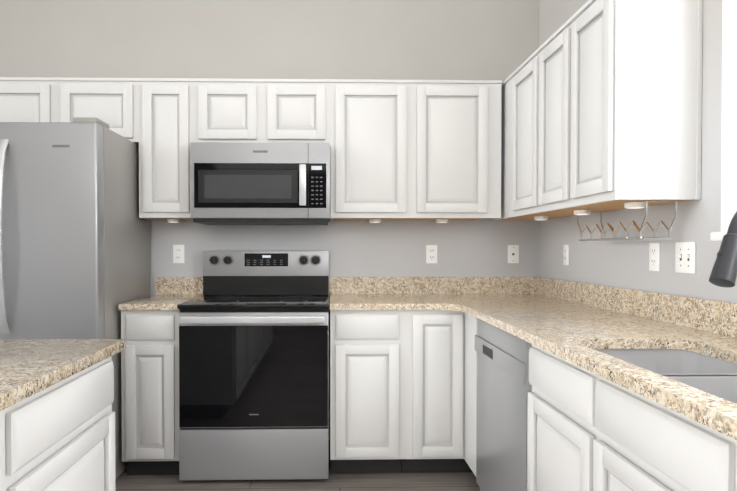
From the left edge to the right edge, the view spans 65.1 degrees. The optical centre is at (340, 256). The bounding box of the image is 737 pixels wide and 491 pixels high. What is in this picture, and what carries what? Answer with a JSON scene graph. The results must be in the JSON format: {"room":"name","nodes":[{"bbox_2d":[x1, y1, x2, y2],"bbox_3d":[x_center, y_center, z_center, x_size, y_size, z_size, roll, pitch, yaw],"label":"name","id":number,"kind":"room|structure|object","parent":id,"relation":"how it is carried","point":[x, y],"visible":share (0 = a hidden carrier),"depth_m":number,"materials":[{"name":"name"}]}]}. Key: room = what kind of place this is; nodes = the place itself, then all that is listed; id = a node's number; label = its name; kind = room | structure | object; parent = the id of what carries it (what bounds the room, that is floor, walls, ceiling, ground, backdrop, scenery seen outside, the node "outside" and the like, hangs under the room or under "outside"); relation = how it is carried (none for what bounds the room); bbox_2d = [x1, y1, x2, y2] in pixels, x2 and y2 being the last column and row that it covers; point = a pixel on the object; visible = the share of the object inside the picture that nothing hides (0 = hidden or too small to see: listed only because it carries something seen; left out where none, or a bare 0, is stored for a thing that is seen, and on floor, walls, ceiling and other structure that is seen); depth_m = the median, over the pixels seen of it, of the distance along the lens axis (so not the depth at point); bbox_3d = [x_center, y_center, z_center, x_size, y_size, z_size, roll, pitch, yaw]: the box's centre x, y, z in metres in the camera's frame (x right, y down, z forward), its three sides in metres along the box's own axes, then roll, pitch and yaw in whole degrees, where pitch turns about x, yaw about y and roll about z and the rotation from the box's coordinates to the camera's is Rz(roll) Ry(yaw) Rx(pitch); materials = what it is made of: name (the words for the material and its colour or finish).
{"room":"kitchen","nodes":[
{"label":"kitchen","id":0,"kind":"room"},
{"bbox_2d":[0,0,539,439],"bbox_3d":[-0.754,-0.377,3.622,4.270,3.050,0.120,0,1,-1],"label":"wall","id":1,"kind":"structure","parent":0,"point":[384,39],"depth_m":3.56,"materials":[{"name":"paint"}]},
{"bbox_2d":[0,77,55,121],"bbox_3d":[-1.826,-0.825,3.369,0.457,0.352,0.324,0,1,-1],"label":"upper cabinet","id":2,"kind":"object","parent":1,"relation":"attached to","point":[22,99],"depth_m":3.21,"materials":[{"name":"white wood"}]},
{"bbox_2d":[56,77,139,140],"bbox_3d":[-1.369,-0.825,3.378,0.458,0.352,0.324,0,1,-1],"label":"upper cabinet","id":3,"kind":"object","parent":1,"relation":"attached to","point":[114,101],"depth_m":3.22,"materials":[{"name":"white wood"}]},
{"bbox_2d":[132,78,195,219],"bbox_3d":[-0.985,-0.613,3.390,0.310,0.778,0.324,0,1,-1],"label":"upper cabinet","id":4,"kind":"object","parent":1,"relation":"attached to","point":[167,105],"depth_m":3.23,"materials":[{"name":"white wood"}]},
{"bbox_2d":[167,219,179,222],"bbox_3d":[-0.985,-0.208,3.389,0.072,0.021,0.072,0,1,-1],"label":"puck light","id":5,"kind":"object","parent":4,"relation":"attached to","point":[173,220],"visible":0.96,"depth_m":3.36,"materials":[{"name":"white plastic"}]},
{"bbox_2d":[173,245,183,262],"bbox_3d":[-0.999,-0.013,3.556,0.070,0.115,0.010,0,1,-1],"label":"outlet","id":6,"kind":"object","parent":1,"relation":"attached to","point":[178,253],"visible":1,"depth_m":3.56,"materials":[{"name":"white plastic"}]},
{"bbox_2d":[196,78,263,142],"bbox_3d":[-0.637,-0.818,3.394,0.385,0.367,0.324,0,1,-1],"label":"upper cabinet","id":7,"kind":"object","parent":1,"relation":"attached to","point":[227,110],"depth_m":3.24,"materials":[{"name":"white wood"}]},
{"bbox_2d":[264,79,331,144],"bbox_3d":[-0.252,-0.818,3.403,0.385,0.367,0.324,0,1,-1],"label":"upper cabinet","id":8,"kind":"object","parent":1,"relation":"attached to","point":[295,110],"depth_m":3.24,"materials":[{"name":"white wood"}]},
{"bbox_2d":[191,142,329,224],"bbox_3d":[-0.444,-0.407,3.346,0.764,0.438,0.439,0,1,-1],"label":"microwave","id":9,"kind":"object","parent":8,"relation":"attached to","point":[237,183],"visible":1,"depth_m":3.16,"materials":[{"name":"silver metal"}]},
{"bbox_2d":[330,79,415,219],"bbox_3d":[0.170,-0.613,3.415,0.460,0.778,0.324,0,1,-1],"label":"upper cabinet","id":10,"kind":"object","parent":1,"relation":"attached to","point":[415,149],"depth_m":3.26,"materials":[{"name":"white wood"}]},
{"bbox_2d":[369,219,380,222],"bbox_3d":[0.205,-0.208,3.415,0.072,0.021,0.072,0,1,-1],"label":"puck light","id":11,"kind":"object","parent":10,"relation":"attached to","point":[374,220],"visible":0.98,"depth_m":3.39,"materials":[{"name":"white plastic"}]},
{"bbox_2d":[426,245,436,262],"bbox_3d":[0.570,-0.012,3.591,0.070,0.115,0.008,0,1,-1],"label":"electrical outlet","id":12,"kind":"object","parent":1,"relation":"attached to","point":[431,253],"visible":1,"depth_m":3.59,"materials":[{"name":"white plastic"}]},
{"bbox_2d":[416,80,501,220],"bbox_3d":[0.658,-0.613,3.425,0.516,0.778,0.324,0,1,-1],"label":"upper cabinet","id":13,"kind":"object","parent":1,"relation":"attached to","point":[458,122],"depth_m":3.27,"materials":[{"name":"white wood"}]},
{"bbox_2d":[436,219,447,222],"bbox_3d":[0.605,-0.208,3.423,0.072,0.021,0.072,0,1,-1],"label":"puck light","id":14,"kind":"object","parent":13,"relation":"attached to","point":[441,220],"visible":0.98,"depth_m":3.40,"materials":[{"name":"white plastic"}]},
{"bbox_2d":[508,245,518,262],"bbox_3d":[1.081,-0.012,3.603,0.070,0.115,0.006,0,1,-1],"label":"phone jack","id":15,"kind":"object","parent":1,"relation":"attached to","point":[513,253],"visible":1,"depth_m":3.60,"materials":[{"name":"white plastic"}]},
{"bbox_2d":[116,440,479,490],"bbox_3d":[-0.684,1.242,0.385,4.270,0.100,6.640,0,1,-1],"label":"floor","id":16,"kind":"structure","parent":0,"point":[447,481],"depth_m":2.93,"materials":[{"name":"brown wood"}]},
{"bbox_2d":[0,402,19,490],"bbox_3d":[-1.154,0.747,0.853,0.981,0.878,0.610,0,1,-1],"label":"base cabinet","id":17,"kind":"object","parent":16,"relation":"on","point":[10,416],"depth_m":1.19,"materials":[{"name":"white wood"}]},
{"bbox_2d":[20,356,115,490],"bbox_3d":[-1.167,0.738,1.463,0.981,0.878,0.610,0,1,-1],"label":"base cabinet","id":18,"kind":"object","parent":16,"relation":"on","point":[59,436],"depth_m":1.46,"materials":[{"name":"white wood"}]},
{"bbox_2d":[0,339,125,410],"bbox_3d":[-1.155,0.294,0.381,1.030,0.032,2.820,0,1,-1],"label":"countertop","id":19,"kind":"structure","parent":18,"relation":"on","point":[29,367],"depth_m":1.47,"materials":[{"name":"stone"}]},
{"bbox_2d":[0,117,149,478],"bbox_3d":[-1.607,0.246,3.062,0.920,1.818,0.900,0,1,-1],"label":"refrigerator","id":20,"kind":"object","parent":16,"relation":"on","point":[74,246],"visible":0.6,"depth_m":2.69,"materials":[{"name":"grey metal"}]},
{"bbox_2d":[121,310,179,474],"bbox_3d":[-0.981,0.714,3.255,0.300,0.878,0.628,0,1,-1],"label":"base cabinet","id":21,"kind":"object","parent":16,"relation":"on","point":[150,358],"depth_m":2.95,"materials":[{"name":"white wood"}]},
{"bbox_2d":[119,277,202,309],"bbox_3d":[-0.981,0.202,3.239,0.301,0.138,0.645,0,1,-1],"label":"countertop","id":22,"kind":"structure","parent":21,"relation":"on","point":[170,292],"depth_m":3.53,"materials":[{"name":"beige stone"}]},
{"bbox_2d":[177,251,328,480],"bbox_3d":[-0.444,0.562,3.210,0.761,1.182,0.718,0,1,-1],"label":"range","id":23,"kind":"object","parent":16,"relation":"on","point":[253,365],"visible":1,"depth_m":2.92,"materials":[{"name":"silver"}]},
{"bbox_2d":[330,310,348,472],"bbox_3d":[-0.445,0.714,3.267,0.929,0.878,0.628,0,1,-1],"label":"base cabinet","id":24,"kind":"object","parent":16,"relation":"on","point":[339,319],"depth_m":2.97,"materials":[{"name":"white wood"}]},
{"bbox_2d":[349,310,408,472],"bbox_3d":[0.140,0.714,3.279,0.398,0.878,0.628,0,1,-1],"label":"base cabinet","id":25,"kind":"object","parent":16,"relation":"on","point":[396,391],"depth_m":2.97,"materials":[{"name":"white wood"}]},
{"bbox_2d":[329,277,458,310],"bbox_3d":[0.259,0.202,3.231,0.640,0.138,0.715,0,1,-1],"label":"countertop","id":26,"kind":"structure","parent":25,"relation":"on","point":[345,293],"depth_m":3.56,"materials":[{"name":"beige stone"}]},
{"bbox_2d":[409,310,471,472],"bbox_3d":[0.775,0.713,3.293,0.943,0.878,0.628,0,1,-1],"label":"base cabinet","id":27,"kind":"object","parent":16,"relation":"on","point":[436,337],"depth_m":2.98,"materials":[{"name":"white wood"}]},
{"bbox_2d":[464,313,471,469],"bbox_3d":[0.941,0.719,2.849,0.628,0.878,0.305,0,1,-1],"label":"base cabinet","id":28,"kind":"object","parent":16,"relation":"on","point":[468,318],"depth_m":2.91,"materials":[{"name":"white wood"}]},
{"bbox_2d":[455,277,736,439],"bbox_3d":[0.942,0.220,1.895,0.667,0.138,3.417,0,1,-1],"label":"countertop","id":29,"kind":"structure","parent":28,"relation":"on","point":[575,323],"depth_m":2.01,"materials":[{"name":"beige stone"}]},
{"bbox_2d":[594,349,736,403],"bbox_3d":[0.899,0.393,1.397,0.434,0.190,0.884,0,1,-1],"label":"sink","id":30,"kind":"object","parent":29,"relation":"in","point":[717,377],"visible":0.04,"depth_m":1.74,"materials":[{"name":"silver metal"}]},
{"bbox_2d":[709,211,736,287],"bbox_3d":[1.065,0.059,1.462,0.357,0.406,0.212,0,1,-1],"label":"faucet","id":31,"kind":"object","parent":29,"relation":"on","point":[723,272],"visible":1,"depth_m":1.38,"materials":[{"name":"grey metal"}]},
{"bbox_2d":[472,316,476,475],"bbox_3d":[0.953,0.727,2.330,0.628,0.878,0.768,0,1,-1],"label":"base cabinet","id":32,"kind":"object","parent":16,"relation":"on","point":[474,320],"depth_m":2.79,"materials":[{"name":"white wood"}]},
{"bbox_2d":[474,318,531,490],"bbox_3d":[0.923,0.728,2.355,0.591,0.874,0.671,0,1,-1],"label":"dishwasher","id":33,"kind":"object","parent":16,"relation":"on","point":[504,387],"visible":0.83,"depth_m":2.29,"materials":[{"name":"silver metal"}]},
{"bbox_2d":[527,344,571,490],"bbox_3d":[0.965,0.735,1.735,0.628,0.878,0.561,0,1,-1],"label":"base cabinet","id":34,"kind":"object","parent":16,"relation":"on","point":[549,418],"depth_m":1.80,"materials":[{"name":"white wood"}]},
{"bbox_2d":[572,363,691,490],"bbox_3d":[0.976,0.741,1.254,0.628,0.878,0.653,0,1,-1],"label":"base cabinet","id":35,"kind":"object","parent":16,"relation":"on","point":[587,430],"depth_m":1.35,"materials":[{"name":"white wood"}]},
{"bbox_2d":[692,420,736,490],"bbox_3d":[0.987,0.748,0.734,0.628,0.878,0.664,0,1,-1],"label":"base cabinet","id":36,"kind":"object","parent":16,"relation":"on","point":[714,453],"depth_m":1.03,"materials":[{"name":"white wood"}]},
{"bbox_2d":[538,0,736,302],"bbox_3d":[1.380,-0.333,0.407,0.140,3.050,6.400,0,1,-1],"label":"wall","id":37,"kind":"structure","parent":0,"point":[622,263],"depth_m":2.28,"materials":[{"name":"paint"}]},
{"bbox_2d":[490,76,538,220],"bbox_3d":[1.083,-0.612,3.330,0.324,0.778,0.529,0,1,-1],"label":"upper cabinet","id":38,"kind":"object","parent":37,"relation":"attached to","point":[505,92],"depth_m":3.32,"materials":[{"name":"white wood"}]},
{"bbox_2d":[506,56,568,219],"bbox_3d":[1.093,-0.606,2.895,0.324,0.778,0.448,0,1,-1],"label":"upper cabinet","id":39,"kind":"object","parent":37,"relation":"attached to","point":[520,78],"depth_m":3.03,"materials":[{"name":"white wood"}]},
{"bbox_2d":[534,216,547,219],"bbox_3d":[1.082,-0.204,3.104,0.072,0.021,0.072,0,1,-1],"label":"puck light","id":40,"kind":"object","parent":39,"relation":"attached to","point":[540,217],"visible":0.96,"depth_m":3.07,"materials":[{"name":"white plastic"}]},
{"bbox_2d":[526,30,598,215],"bbox_3d":[1.100,-0.601,2.558,0.324,0.778,0.493,0,1,-1],"label":"upper cabinet","id":41,"kind":"object","parent":37,"relation":"attached to","point":[542,130],"depth_m":2.67,"materials":[{"name":"white wood"}]},
{"bbox_2d":[574,210,590,214],"bbox_3d":[1.093,-0.197,2.604,0.072,0.021,0.072,0,1,-1],"label":"puck light","id":42,"kind":"object","parent":41,"relation":"attached to","point":[582,212],"visible":0.94,"depth_m":2.58,"materials":[{"name":"white plastic"}]},
{"bbox_2d":[563,245,568,265],"bbox_3d":[1.246,-0.006,3.180,0.008,0.115,0.070,0,1,-1],"label":"electrical outlet","id":43,"kind":"object","parent":37,"relation":"attached to","point":[565,254],"visible":1,"depth_m":3.17,"materials":[{"name":"white plastic"}]},
{"bbox_2d":[558,0,702,211],"bbox_3d":[1.107,-0.597,2.235,0.324,0.778,0.421,0,1,-1],"label":"upper cabinet","id":44,"kind":"object","parent":37,"relation":"attached to","point":[601,105],"depth_m":2.03,"materials":[{"name":"white wood"}]},
{"bbox_2d":[577,201,681,240],"bbox_3d":[1.167,-0.136,2.396,0.140,0.138,0.596,0,1,-1],"label":"wire rack","id":45,"kind":"object","parent":44,"relation":"hanging from","point":[632,224],"visible":1,"depth_m":2.29,"materials":[{"name":"silver metal"}]},
{"bbox_2d":[624,202,645,208],"bbox_3d":[1.112,-0.191,2.174,0.072,0.021,0.072,0,1,-1],"label":"puck light","id":46,"kind":"object","parent":44,"relation":"attached to","point":[632,205],"visible":0.92,"depth_m":2.15,"materials":[{"name":"white plastic"}]},
{"bbox_2d":[649,242,659,270],"bbox_3d":[1.264,0.003,2.320,0.008,0.115,0.070,0,1,-1],"label":"electrical outlet","id":47,"kind":"object","parent":37,"relation":"attached to","point":[654,256],"visible":1,"depth_m":2.31,"materials":[{"name":"white plastic"}]},
{"bbox_2d":[675,242,695,273],"bbox_3d":[1.265,0.005,2.120,0.015,0.115,0.116,0,1,-1],"label":"double light switch","id":48,"kind":"object","parent":37,"relation":"attached to","point":[685,257],"visible":1,"depth_m":2.12,"materials":[{"name":"white plastic"}]},
{"bbox_2d":[710,0,736,240],"bbox_3d":[1.314,-0.693,1.261,0.155,1.485,1.280,0,1,-1],"label":"window","id":49,"kind":"structure","parent":37,"relation":"in","point":[729,132],"depth_m":1.86,"materials":[{"name":"white"}]}
]}

